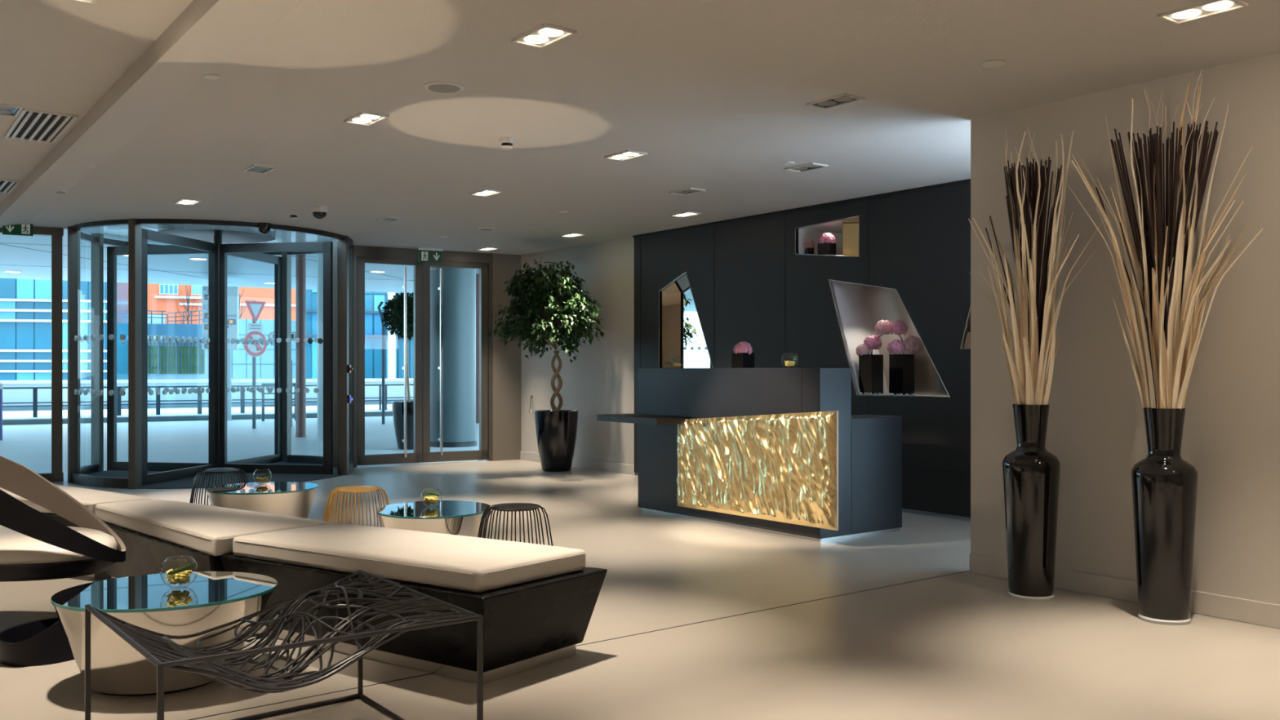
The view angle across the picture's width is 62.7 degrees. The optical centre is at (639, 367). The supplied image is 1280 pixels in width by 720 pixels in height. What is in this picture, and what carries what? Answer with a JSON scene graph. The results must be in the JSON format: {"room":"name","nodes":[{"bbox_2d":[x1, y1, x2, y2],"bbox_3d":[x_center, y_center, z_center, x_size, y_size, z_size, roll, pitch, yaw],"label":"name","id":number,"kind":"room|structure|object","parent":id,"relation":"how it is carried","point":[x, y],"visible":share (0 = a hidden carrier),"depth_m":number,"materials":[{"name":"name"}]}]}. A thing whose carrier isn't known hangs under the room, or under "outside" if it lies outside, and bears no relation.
{"room":"lobby","nodes":[
{"label":"lobby","id":0,"kind":"room"},
{"bbox_2d":[43,513,79,527],"bbox_3d":[-3.733,0.998,6.391,1.766,0.305,0.722,0,0,37],"label":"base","id":1,"kind":"object","parent":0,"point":[66,522],"depth_m":5.96,"materials":[{"name":"black paint"}]},
{"bbox_2d":[0,0,193,204],"bbox_3d":[-3.176,-1.590,3.747,2.850,0.120,16.209,0,0,-37],"label":"ceiling","id":2,"kind":"structure","parent":0,"point":[63,56],"depth_m":5.08,"materials":[{"name":"paint"}]},
{"bbox_2d":[0,178,20,193],"bbox_3d":[-5.392,-1.523,8.773,0.290,0.014,0.720,0,0,-37],"label":"ceiling vent","id":3,"kind":"object","parent":2,"relation":"in","point":[6,186],"visible":1,"depth_m":8.74,"materials":[{"name":"white plastic"}]},
{"bbox_2d":[0,102,22,117],"bbox_3d":[-3.755,-1.524,6.196,0.164,0.012,0.284,0,0,-37],"label":"recessed light","id":4,"kind":"object","parent":2,"relation":"in","point":[10,110],"visible":1,"depth_m":6.20,"materials":[{"name":"white plastic"}]},
{"bbox_2d":[4,108,78,143],"bbox_3d":[-3.797,-1.523,6.638,0.290,0.014,0.940,0,0,-37],"label":"ceiling vent","id":5,"kind":"object","parent":2,"relation":"in","point":[31,125],"visible":1,"depth_m":6.60,"materials":[{"name":"white plastic"}]},
{"bbox_2d":[0,0,304,227],"bbox_3d":[-1.810,-1.552,4.568,0.320,0.255,15.871,0,0,-37],"label":"ceiling beam","id":6,"kind":"structure","parent":0,"point":[206,34],"depth_m":5.45,"materials":[{"name":"paint"}]},
{"bbox_2d":[2,223,33,235],"bbox_3d":[-6.384,-1.443,10.772,0.290,0.170,0.109,0,0,-30],"label":"exit sign","id":7,"kind":"object","parent":6,"relation":"attached to","point":[24,229],"visible":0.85,"depth_m":10.74,"materials":[{"name":"green plastic"}]},
{"bbox_2d":[103,521,225,577],"bbox_3d":[-2.317,0.998,5.505,1.586,0.305,0.653,0,0,42],"label":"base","id":8,"kind":"object","parent":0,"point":[146,552],"depth_m":5.24,"materials":[{"name":"black paint"}]},
{"bbox_2d":[0,223,479,293],"bbox_3d":[-14.454,-2.175,15.317,50.000,0.250,15.000,0,0,-30],"label":"ceiling","id":9,"kind":"structure","parent":0,"point":[12,257],"depth_m":21.20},
{"bbox_2d":[0,225,413,282],"bbox_3d":[-8.406,-2.050,18.153,28.794,0.003,14.111,0,0,-25],"label":"joint","id":10,"kind":"object","parent":9,"relation":"attached to","point":[143,225],"visible":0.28,"depth_m":21.11,"materials":[{"name":"grey metal"}]},
{"bbox_2d":[0,459,1279,719],"bbox_3d":[-0.364,1.260,5.872,9.900,0.120,16.209,0,0,-37],"label":"floor","id":11,"kind":"structure","parent":0,"point":[953,646],"depth_m":4.58,"materials":[{"name":"tile"}]},
{"bbox_2d":[0,226,63,481],"bbox_3d":[-7.695,-0.190,10.233,3.636,2.780,0.120,0,0,-30],"label":"door frame","id":12,"kind":"structure","parent":11,"relation":"on","point":[56,474],"depth_m":11.07,"materials":[{"name":"brown metal"}]},
{"bbox_2d":[0,455,125,666],"bbox_3d":[-2.905,0.708,4.837,1.500,0.984,0.782,0,0,28],"label":"lounge chair","id":13,"kind":"object","parent":11,"relation":"on","point":[34,545],"visible":0.89,"depth_m":4.58,"materials":[{"name":"black"}]},
{"bbox_2d":[0,524,117,564],"bbox_3d":[-2.986,0.819,4.888,1.181,0.112,0.669,0,0,13],"label":"seat cushion","id":14,"kind":"object","parent":13,"relation":"on","point":[16,548],"depth_m":4.63,"materials":[{"name":"white fabric"}]},
{"bbox_2d":[0,484,151,578],"bbox_3d":[-3.733,0.971,6.391,1.766,0.459,0.722,0,0,37],"label":"bench","id":15,"kind":"object","parent":11,"relation":"on","point":[89,498],"visible":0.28,"depth_m":6.08,"materials":[{"name":"beige leather"}]},
{"bbox_2d":[0,484,151,515],"bbox_3d":[-3.719,0.793,6.380,1.704,0.104,0.643,0,0,37],"label":"cushion","id":16,"kind":"object","parent":15,"relation":"on","point":[89,498],"depth_m":6.11,"materials":[{"name":"beige leather"}]},
{"bbox_2d":[50,571,277,696],"bbox_3d":[-1.827,1.028,4.064,0.801,0.345,0.691,0,0,-14],"label":"coffee table","id":17,"kind":"object","parent":11,"relation":"on","point":[215,598],"visible":0.73,"depth_m":3.84,"materials":[{"name":"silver metal"}]},
{"bbox_2d":[50,571,277,613],"bbox_3d":[-1.827,0.861,4.064,0.785,0.012,0.708,0,0,-37],"label":"table top","id":18,"kind":"object","parent":17,"relation":"on","point":[210,591],"depth_m":3.97,"materials":[{"name":"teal glass"}]},
{"bbox_2d":[160,555,198,588],"bbox_3d":[-1.792,0.796,4.086,0.138,0.116,0.142,0,0,-37],"label":"glass bowl","id":19,"kind":"object","parent":17,"relation":"on","point":[178,587],"depth_m":4.05,"materials":[{"name":"clear glass"}]},
{"bbox_2d":[165,568,192,585],"bbox_3d":[-1.795,0.813,4.088,0.101,0.059,0.099,0,0,-37],"label":"pebbles","id":20,"kind":"object","parent":19,"relation":"in","point":[180,577],"visible":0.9,"depth_m":4.07,"materials":[{"name":"yellow metal"}]},
{"bbox_2d":[67,218,353,488],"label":"door","id":21,"kind":"structure","parent":11,"relation":"on","point":[184,236],"depth_m":11.74,"materials":[{"name":"grey"}]},
{"bbox_2d":[95,498,333,578],"bbox_3d":[-2.268,0.971,5.504,1.636,0.459,0.657,0,0,44],"label":"bench","id":22,"kind":"object","parent":11,"relation":"on","point":[152,531],"visible":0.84,"depth_m":5.20,"materials":[{"name":"black paint"}]},
{"bbox_2d":[189,467,248,505],"bbox_3d":[-3.069,0.968,7.683,0.426,0.465,0.423,0,0,-37],"label":"stool","id":23,"kind":"object","parent":11,"relation":"on","point":[212,470],"visible":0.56,"depth_m":7.73,"materials":[{"name":"black metal"}]},
{"bbox_2d":[205,481,318,518],"bbox_3d":[-2.597,1.010,7.230,0.731,0.380,0.691,0,0,-6],"label":"coffee table","id":24,"kind":"object","parent":11,"relation":"on","point":[293,499],"visible":0.47,"depth_m":7.02,"materials":[{"name":"silver metal"}]},
{"bbox_2d":[205,481,318,494],"bbox_3d":[-2.597,0.826,7.230,0.720,0.012,0.702,0,0,-37],"label":"tabletop","id":25,"kind":"object","parent":24,"relation":"on","point":[272,487],"depth_m":7.14,"materials":[{"name":"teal glass"}]},
{"bbox_2d":[84,569,483,719],"bbox_3d":[-1.101,0.950,3.195,0.920,0.501,0.915,0,0,-37],"label":"bench","id":26,"kind":"object","parent":11,"relation":"on","point":[163,653],"visible":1,"depth_m":3.17,"materials":[{"name":"black metal"}]},
{"bbox_2d":[333,242,352,467],"bbox_3d":[-3.590,-0.150,12.634,0.260,2.700,0.040,0,0,-30],"label":"trim","id":27,"kind":"structure","parent":11,"relation":"on","point":[335,244],"depth_m":12.58,"materials":[{"name":"brown metal"}]},
{"bbox_2d":[323,485,389,527],"bbox_3d":[-1.746,0.968,6.492,0.426,0.465,0.423,0,0,-37],"label":"stool","id":28,"kind":"object","parent":11,"relation":"on","point":[348,489],"visible":0.52,"depth_m":6.60,"materials":[{"name":"gold metal"}]},
{"bbox_2d":[220,523,607,684],"bbox_3d":[-1.017,0.971,4.577,1.648,0.459,0.713,0,0,34],"label":"bench","id":29,"kind":"object","parent":11,"relation":"on","point":[536,602],"visible":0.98,"depth_m":4.22,"materials":[{"name":"black paint"}]},
{"bbox_2d":[232,523,585,592],"bbox_3d":[-1.028,0.793,4.550,1.536,0.104,0.602,0,0,33],"label":"cushion","id":30,"kind":"object","parent":29,"relation":"on","point":[422,562],"depth_m":4.30,"materials":[{"name":"beige leather"}]},
{"bbox_2d":[352,244,492,467],"bbox_3d":[-2.691,-0.150,13.130,1.794,2.700,0.150,0,0,-30],"label":"door","id":31,"kind":"structure","parent":11,"relation":"on","point":[362,255],"depth_m":13.10,"materials":[{"name":"brown metal"}]},
{"bbox_2d":[376,500,490,537],"bbox_3d":[-1.202,1.010,6.141,0.661,0.380,0.731,0,0,-6],"label":"coffee table","id":32,"kind":"object","parent":11,"relation":"on","point":[458,517],"visible":0.34,"depth_m":5.91,"materials":[{"name":"silver metal"}]},
{"bbox_2d":[376,500,490,519],"bbox_3d":[-1.202,0.826,6.141,0.680,0.012,0.712,0,0,-37],"label":"tabletop","id":33,"kind":"object","parent":32,"relation":"on","point":[446,509],"depth_m":6.03,"materials":[{"name":"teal glass"}]},
{"bbox_2d":[477,502,552,546],"bbox_3d":[-0.672,0.968,5.647,0.427,0.465,0.423,0,0,-37],"label":"stool","id":34,"kind":"object","parent":11,"relation":"on","point":[504,507],"visible":0.56,"depth_m":5.75,"materials":[{"name":"black metal"}]},
{"bbox_2d":[534,409,577,471],"bbox_3d":[-0.976,0.850,12.273,0.510,0.700,0.510,0,0,-37],"label":"planter","id":35,"kind":"object","parent":11,"relation":"on","point":[556,431],"visible":0.99,"depth_m":12.09,"materials":[{"name":"black ceramic"}]},
{"bbox_2d":[487,257,604,411],"bbox_3d":[-1.062,-0.345,12.100,1.390,1.878,1.146,0,0,43],"label":"fig tree","id":36,"kind":"object","parent":35,"relation":"in","point":[538,292],"visible":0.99,"depth_m":11.94,"materials":[{"name":"green plant"}]},
{"bbox_2d":[188,570,968,719],"bbox_3d":[-0.145,1.200,4.628,8.750,0.001,0.007,0,0,-37],"label":"joint","id":37,"kind":"object","parent":11,"relation":"on","point":[966,571],"visible":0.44,"depth_m":4.62,"materials":[{"name":"black"}]},
{"bbox_2d":[596,368,902,542],"bbox_3d":[0.853,0.600,8.165,1.215,1.200,2.420,0,0,-37],"label":"reception desk","id":38,"kind":"object","parent":11,"relation":"on","point":[783,451],"visible":1,"depth_m":7.63,"materials":[{"name":"gold metal"}]},
{"bbox_2d":[596,413,690,425],"bbox_3d":[0.021,0.415,8.539,0.340,0.052,0.820,0,0,-37],"label":"shelf","id":39,"kind":"object","parent":38,"relation":"attached to","point":[640,419],"depth_m":8.38,"materials":[{"name":"blue paint"}]},
{"bbox_2d":[731,352,754,368],"bbox_3d":[0.788,-0.059,8.030,0.125,0.115,0.125,0,0,-37],"label":"flower vase","id":40,"kind":"object","parent":38,"relation":"on","point":[739,360],"visible":0.98,"depth_m":7.98,"materials":[{"name":"black"}]},
{"bbox_2d":[733,341,752,354],"bbox_3d":[0.788,-0.117,8.030,0.152,0.175,0.152,0,0,-37],"label":"hydrangea","id":41,"kind":"object","parent":40,"relation":"in","point":[741,347],"visible":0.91,"depth_m":7.99,"materials":[{"name":"pink plant"}]},
{"bbox_2d":[1002,404,1060,600],"bbox_3d":[2.054,0.695,5.513,0.286,1.010,0.286,0,0,-37],"label":"floor vase","id":42,"kind":"object","parent":11,"relation":"on","point":[1031,473],"visible":0.96,"depth_m":5.42,"materials":[{"name":"black ceramic"}]},
{"bbox_2d":[968,127,1102,404],"bbox_3d":[2.094,-0.440,5.493,0.621,1.612,0.565,0,0,44],"label":"bunch","id":43,"kind":"object","parent":42,"relation":"in","point":[1030,376],"visible":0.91,"depth_m":5.44,"materials":[{"name":"plant"}]},
{"bbox_2d":[1131,407,1198,625],"bbox_3d":[2.501,0.695,5.008,0.286,1.010,0.286,0,0,-37],"label":"floor vase","id":44,"kind":"object","parent":11,"relation":"on","point":[1164,484],"visible":0.97,"depth_m":4.91,"materials":[{"name":"black ceramic"}]},
{"bbox_2d":[1067,67,1262,411],"bbox_3d":[2.441,-0.511,4.949,0.691,1.754,0.790,0,0,-43],"label":"bunch","id":45,"kind":"object","parent":44,"relation":"in","point":[1165,326],"visible":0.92,"depth_m":4.94,"materials":[{"name":"beige plant"}]},
{"bbox_2d":[26,0,1279,254],"bbox_3d":[0.579,-1.522,6.349,5.721,0.156,15.833,0,0,-37],"label":"ceiling","id":46,"kind":"structure","parent":0,"point":[728,131],"depth_m":5.92,"materials":[{"name":"paint"}]},
{"bbox_2d":[242,164,276,173],"bbox_3d":[-2.822,-1.474,7.782,0.164,0.012,0.284,0,0,-37],"label":"recessed light","id":47,"kind":"object","parent":46,"relation":"in","point":[255,168],"visible":1,"depth_m":7.77,"materials":[{"name":"white plastic"}]},
{"bbox_2d":[311,205,328,218],"bbox_3d":[-2.942,-1.424,9.632,0.153,0.111,0.153,0,0,-37],"label":"ceiling camera","id":48,"kind":"object","parent":46,"relation":"attached to","point":[317,211],"visible":1,"depth_m":9.58,"materials":[{"name":"white plastic"}]},
{"bbox_2d":[343,111,389,125],"bbox_3d":[-1.620,-1.474,6.208,0.164,0.012,0.284,0,0,-37],"label":"recessed light","id":49,"kind":"object","parent":46,"relation":"in","point":[366,118],"visible":1,"depth_m":6.20,"materials":[{"name":"white plastic"}]},
{"bbox_2d":[417,247,443,262],"bbox_3d":[-2.403,-1.285,11.972,0.290,0.170,0.109,0,0,-30],"label":"exit sign","id":50,"kind":"object","parent":46,"relation":"hanging from","point":[428,255],"visible":1,"depth_m":11.93,"materials":[{"name":"green plastic"}]},
{"bbox_2d":[423,80,464,93],"bbox_3d":[-1.029,-1.474,5.516,0.210,0.012,0.210,0,0,-37],"label":"ceiling speaker","id":51,"kind":"object","parent":46,"relation":"attached to","point":[442,86],"visible":1,"depth_m":5.48,"materials":[{"name":"white plastic"}]},
{"bbox_2d":[427,84,460,93],"bbox_3d":[-1.029,-1.468,5.516,0.168,0.002,0.168,0,0,-37],"label":"grille","id":52,"kind":"object","parent":51,"relation":"attached to","point":[442,88],"depth_m":5.50,"materials":[{"name":"grey plastic"}]},
{"bbox_2d":[469,188,502,196],"bbox_3d":[-1.298,-1.474,8.833,0.164,0.012,0.284,0,0,-37],"label":"recessed light","id":53,"kind":"object","parent":46,"relation":"in","point":[484,193],"visible":1,"depth_m":8.82,"materials":[{"name":"white plastic"}]},
{"bbox_2d":[498,136,515,149],"bbox_3d":[-0.858,-1.445,6.761,0.100,0.070,0.100,0,0,-37],"label":"smoke detector","id":54,"kind":"object","parent":46,"relation":"attached to","point":[506,142],"visible":1,"depth_m":6.73,"materials":[{"name":"white plastic"}]},
{"bbox_2d":[511,22,576,48],"bbox_3d":[-0.429,-1.474,4.665,0.164,0.012,0.284,0,0,-37],"label":"recessed light","id":55,"kind":"object","parent":46,"relation":"in","point":[544,35],"visible":1,"depth_m":4.66,"materials":[{"name":"white plastic"}]},
{"bbox_2d":[604,150,647,160],"bbox_3d":[-0.100,-1.474,7.282,0.164,0.012,0.284,0,0,-37],"label":"recessed light","id":56,"kind":"object","parent":46,"relation":"in","point":[627,154],"visible":1,"depth_m":7.27,"materials":[{"name":"white plastic"}]},
{"bbox_2d":[668,187,705,195],"bbox_3d":[0.392,-1.474,8.770,0.164,0.012,0.284,0,0,-37],"label":"recessed light","id":57,"kind":"object","parent":46,"relation":"in","point":[689,190],"visible":1,"depth_m":8.76,"materials":[{"name":"white plastic"}]},
{"bbox_2d":[784,162,828,172],"bbox_3d":[1.224,-1.474,7.718,0.164,0.012,0.284,0,0,-37],"label":"recessed light","id":58,"kind":"object","parent":46,"relation":"in","point":[812,166],"visible":1,"depth_m":7.71,"materials":[{"name":"white plastic"}]},
{"bbox_2d":[805,92,865,109],"bbox_3d":[1.079,-1.474,5.804,0.164,0.012,0.284,0,0,-37],"label":"recessed light","id":59,"kind":"object","parent":46,"relation":"in","point":[842,99],"visible":1,"depth_m":5.80,"materials":[{"name":"white plastic"}]},
{"bbox_2d":[1156,0,1248,24],"bbox_3d":[2.277,-1.449,4.252,0.164,0.012,0.284,0,0,-37],"label":"recessed light","id":60,"kind":"object","parent":46,"relation":"in","point":[1210,7],"visible":1,"depth_m":4.25,"materials":[{"name":"white plastic"}]},
{"bbox_2d":[521,182,970,517],"bbox_3d":[0.871,-0.190,10.641,0.180,2.780,8.470,0,0,-37],"label":"wall","id":61,"kind":"structure","parent":0,"point":[748,282],"depth_m":9.87,"materials":[{"name":"black paint"}]},
{"bbox_2d":[492,253,521,461],"bbox_3d":[-1.746,-0.150,13.735,0.449,2.700,0.160,0,0,-30],"label":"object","id":62,"kind":"structure","parent":61,"relation":"attached to","point":[506,359],"depth_m":13.63,"materials":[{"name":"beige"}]},
{"bbox_2d":[520,451,635,475],"bbox_3d":[-0.818,1.145,12.763,0.016,0.110,2.549,0,0,-37],"label":"baseboard","id":63,"kind":"structure","parent":61,"relation":"attached to","point":[531,456],"depth_m":12.36,"materials":[{"name":"beige paint"}]},
{"bbox_2d":[658,271,712,368],"bbox_3d":[0.557,-0.451,11.054,0.183,1.118,0.931,0,0,-37],"label":"display niche","id":64,"kind":"object","parent":61,"relation":"in","point":[682,335],"depth_m":11.33,"materials":[{"name":"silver metal"}]},
{"bbox_2d":[671,280,712,368],"bbox_3d":[0.626,-0.451,11.106,0.010,1.110,0.924,0,0,-37],"label":"mirror","id":65,"kind":"object","parent":64,"relation":"attached to","point":[688,342],"depth_m":11.26,"materials":[{"name":"clear mirror"}]},
{"bbox_2d":[632,178,970,237],"bbox_3d":[1.639,-1.468,9.467,0.020,0.022,5.671,0,0,-37],"label":"trim","id":66,"kind":"structure","parent":61,"relation":"attached to","point":[968,180],"depth_m":9.50,"materials":[{"name":"black"}]},
{"bbox_2d":[640,199,970,473],"bbox_3d":[1.678,-0.140,9.423,0.003,2.680,5.554,0,0,-37],"label":"joint","id":67,"kind":"object","parent":61,"relation":"attached to","point":[868,199],"visible":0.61,"depth_m":9.04,"materials":[{"name":"black"}]},
{"bbox_2d":[795,215,859,257],"bbox_3d":[1.851,-1.146,9.565,0.453,0.364,0.771,0,0,-37],"label":"display niche","id":68,"kind":"object","parent":61,"relation":"in","point":[846,232],"depth_m":9.63,"materials":[{"name":"silver metal"}]},
{"bbox_2d":[817,242,835,255],"bbox_3d":[1.702,-1.081,9.558,0.120,0.105,0.120,0,0,-37],"label":"flower vase","id":69,"kind":"object","parent":68,"relation":"in","point":[826,248],"visible":0.93,"depth_m":9.51,"materials":[{"name":"black"}]},
{"bbox_2d":[842,220,858,256],"bbox_3d":[1.965,-1.146,9.346,0.319,0.356,0.004,0,0,23],"label":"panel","id":70,"kind":"object","parent":68,"relation":"attached to","point":[850,228],"depth_m":9.38,"materials":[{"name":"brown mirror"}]},
{"bbox_2d":[828,279,950,397],"bbox_3d":[2.260,-0.278,9.024,0.453,1.034,1.300,0,0,-37],"label":"display niche","id":71,"kind":"object","parent":61,"relation":"in","point":[860,307],"depth_m":9.38,"materials":[{"name":"silver metal"}]},
{"bbox_2d":[858,354,883,394],"bbox_3d":[2.022,0.056,9.184,0.150,0.345,0.150,0,0,-37],"label":"flower vase","id":72,"kind":"object","parent":71,"relation":"in","point":[870,366],"visible":0.93,"depth_m":9.13,"materials":[{"name":"black ceramic"}]},
{"bbox_2d":[862,334,882,354],"bbox_3d":[2.040,-0.181,9.191,0.165,0.220,0.163,0,0,-37],"label":"hydrangea","id":73,"kind":"object","parent":72,"relation":"in","point":[872,341],"visible":1,"depth_m":9.14,"materials":[{"name":"pink plant"}]},
{"bbox_2d":[871,320,891,354],"bbox_3d":[2.093,-0.245,9.116,0.211,0.349,0.162,0,0,15],"label":"hydrangea","id":74,"kind":"object","parent":72,"relation":"in","point":[882,328],"visible":0.83,"depth_m":9.06,"materials":[{"name":"pink plant"}]},
{"bbox_2d":[888,354,914,395],"bbox_3d":[2.224,0.056,8.917,0.150,0.345,0.150,0,0,-37],"label":"flower vase","id":75,"kind":"object","parent":71,"relation":"in","point":[901,366],"visible":0.91,"depth_m":8.87,"materials":[{"name":"black ceramic"}]},
{"bbox_2d":[887,338,905,354],"bbox_3d":[2.175,-0.158,8.895,0.158,0.175,0.159,0,0,-37],"label":"hydrangea","id":76,"kind":"object","parent":75,"relation":"in","point":[896,347],"visible":1,"depth_m":8.85,"materials":[{"name":"pink plant"}]},
{"bbox_2d":[888,320,907,354],"bbox_3d":[2.204,-0.241,8.945,0.161,0.341,0.154,0,0,-37],"label":"hydrangea","id":77,"kind":"object","parent":75,"relation":"in","point":[898,328],"visible":1,"depth_m":8.90,"materials":[{"name":"pink plant"}]},
{"bbox_2d":[902,335,922,354],"bbox_3d":[2.301,-0.173,8.870,0.164,0.206,0.176,0,0,-4],"label":"hydrangea","id":78,"kind":"object","parent":75,"relation":"in","point":[911,343],"visible":0.98,"depth_m":8.81,"materials":[{"name":"pink plant"}]},
{"bbox_2d":[960,306,970,349],"bbox_3d":[2.814,-0.373,8.291,0.453,0.460,0.348,0,0,-37],"label":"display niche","id":79,"kind":"structure","parent":61,"relation":"in","point":[966,340],"depth_m":8.29,"materials":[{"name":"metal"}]},
{"bbox_2d":[970,52,1279,604],"bbox_3d":[4.091,-0.190,3.436,0.130,2.780,6.950,0,0,-37],"label":"wall","id":80,"kind":"structure","parent":0,"point":[1095,431],"depth_m":5.40,"materials":[{"name":"beige paint"}]},
{"bbox_2d":[968,553,1279,628],"bbox_3d":[4.032,1.145,3.392,0.016,0.110,6.950,0,0,-37],"label":"baseboard","id":81,"kind":"structure","parent":80,"relation":"attached to","point":[1237,609],"depth_m":5.40,"materials":[{"name":"beige paint"}]},
{"label":"outside","id":82,"kind":"structure","parent":0,"visible":0},
{"bbox_2d":[0,416,486,480],"bbox_3d":[-35.404,1.302,46.195,85.066,0.195,98.144,0,0,-37],"label":"pavement","id":83,"kind":"structure","parent":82,"point":[29,446],"depth_m":16.90,"materials":[{"name":"grey concrete"}]},
{"bbox_2d":[0,278,128,380],"bbox_3d":[-28.526,-3.550,46.044,10.236,9.500,4.300,0,0,-14],"label":"glass office block","id":84,"kind":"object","parent":83,"relation":"on","point":[25,304],"visible":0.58,"depth_m":44.81,"materials":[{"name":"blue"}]},
{"bbox_2d":[147,310,208,379],"bbox_3d":[-25.535,-0.946,55.305,5.790,4.291,5.520,0,0,-34],"label":"building","id":85,"kind":"structure","parent":83,"relation":"on","point":[179,360],"depth_m":53.60,"materials":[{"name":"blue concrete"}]},
{"bbox_2d":[2,381,413,405],"bbox_3d":[-18.229,0.805,25.736,54.001,0.810,0.400,0,0,-30],"label":"wall","id":86,"kind":"structure","parent":83,"relation":"on","point":[14,395],"depth_m":28.76,"materials":[{"name":"concrete"}]},
{"bbox_2d":[2,400,401,411],"bbox_3d":[-18.077,1.035,25.477,54.000,0.110,0.200,0,0,-30],"label":"footing","id":87,"kind":"object","parent":86,"relation":"attached to","point":[369,402],"depth_m":28.49,"materials":[{"name":"grey concrete"}]},
{"bbox_2d":[0,377,413,383],"bbox_3d":[-18.229,0.360,25.736,54.000,0.080,0.500,0,0,-30],"label":"coping","id":88,"kind":"object","parent":86,"relation":"on","point":[402,379],"depth_m":28.72,"materials":[{"name":"white"}]},
{"bbox_2d":[201,285,239,420],"bbox_3d":[-9.593,-0.333,24.035,0.806,3.076,0.253,0,0,-1],"label":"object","id":89,"kind":"object","parent":83,"relation":"on","point":[233,292],"visible":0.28,"depth_m":23.95,"materials":[{"name":"white"}]},
{"bbox_2d":[147,283,295,324],"bbox_3d":[-28.840,-4.800,68.599,12.592,12.000,10.300,0,0,-19],"label":"building","id":90,"kind":"structure","parent":83,"relation":"on","point":[161,297],"depth_m":63.94,"materials":[{"name":"orange"}]},
{"bbox_2d":[243,300,266,428],"bbox_3d":[-7.635,-0.063,20.790,0.103,2.537,0.524,0,0,38],"label":"road sign","id":91,"kind":"object","parent":83,"relation":"on","point":[255,308],"visible":0.84,"depth_m":20.77,"materials":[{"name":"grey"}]},
{"bbox_2d":[231,319,295,379],"bbox_3d":[-16.316,-0.400,44.583,3.299,3.200,3.006,0,0,-27],"label":"block","id":92,"kind":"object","parent":83,"relation":"on","point":[242,362],"visible":0.27,"depth_m":43.21,"materials":[{"name":"blue"}]},
{"bbox_2d":[262,383,295,421],"bbox_3d":[-8.223,0.778,23.941,0.768,0.853,0.050,0,0,-30],"label":"barrier","id":93,"kind":"object","parent":83,"relation":"on","point":[263,384],"visible":0.44,"depth_m":23.79,"materials":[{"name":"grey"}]},
{"bbox_2d":[295,254,306,437],"bbox_3d":[-5.914,-0.432,18.300,0.178,3.275,0.178,0,0,-37],"label":"column","id":94,"kind":"structure","parent":83,"relation":"on","point":[300,260],"depth_m":18.23,"materials":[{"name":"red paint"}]},
{"bbox_2d":[316,253,323,440],"bbox_3d":[-5.258,-0.432,17.600,0.315,3.275,0.315,0,0,-37],"label":"column","id":95,"kind":"structure","parent":83,"relation":"on","point":[319,256],"depth_m":17.46,"materials":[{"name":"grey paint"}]},
{"bbox_2d":[306,289,413,378],"bbox_3d":[-9.417,-2.800,39.675,6.228,8.000,6.350,0,0,-19],"label":"turquoise office","id":96,"kind":"structure","parent":83,"relation":"on","point":[394,348],"depth_m":36.63,"materials":[{"name":"teal glass"}]},
{"bbox_2d":[377,301,385,424],"bbox_3d":[-5.549,-0.116,22.498,0.164,2.642,0.069,0,0,-3],"label":"street lamp","id":97,"kind":"object","parent":83,"relation":"on","point":[381,302],"visible":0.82,"depth_m":22.47,"materials":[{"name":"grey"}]},
{"bbox_2d":[391,400,413,449],"bbox_3d":[-3.424,0.850,15.600,0.510,0.700,0.510,0,0,-37],"label":"planter","id":98,"kind":"object","parent":83,"relation":"on","point":[397,407],"visible":0.57,"depth_m":15.40,"materials":[{"name":"black"}]},
{"bbox_2d":[381,291,431,402],"bbox_3d":[-3.469,-0.269,15.601,0.750,1.741,0.751,0,0,-37],"label":"topiary tree","id":99,"kind":"object","parent":98,"relation":"in","point":[393,312],"visible":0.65,"depth_m":15.43,"materials":[{"name":"green plant"}]},
{"bbox_2d":[430,266,476,447],"bbox_3d":[-2.912,-0.432,16.300,0.756,3.275,0.756,0,0,-37],"label":"column","id":100,"kind":"structure","parent":83,"relation":"on","point":[459,284],"depth_m":15.99,"materials":[{"name":"grey"}]},
{"bbox_2d":[475,274,479,423],"bbox_3d":[-3.562,-0.432,23.000,0.273,3.275,0.273,0,0,-37],"label":"column","id":101,"kind":"structure","parent":83,"relation":"on","point":[477,275],"depth_m":22.87,"materials":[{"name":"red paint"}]},
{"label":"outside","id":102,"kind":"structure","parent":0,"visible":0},
{"bbox_2d":[2,404,392,419],"bbox_3d":[-17.679,1.150,22.814,52.000,0.120,5.200,0,0,-30],"label":"strip","id":103,"kind":"object","parent":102,"point":[11,415],"depth_m":25.62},
{"bbox_2d":[2,411,392,425],"bbox_3d":[-16.336,1.155,20.518,52.000,0.110,0.120,0,0,-30],"label":"curb","id":104,"kind":"object","parent":103,"relation":"attached to","point":[38,421],"depth_m":23.79,"materials":[{"name":"grey concrete"}]},
{"bbox_2d":[2,383,413,417],"bbox_3d":[-20.813,0.755,18.897,34.633,0.670,0.045,0,0,-30],"label":"railing","id":105,"kind":"object","parent":103,"relation":"on","point":[242,399],"visible":0.75,"depth_m":24.63,"materials":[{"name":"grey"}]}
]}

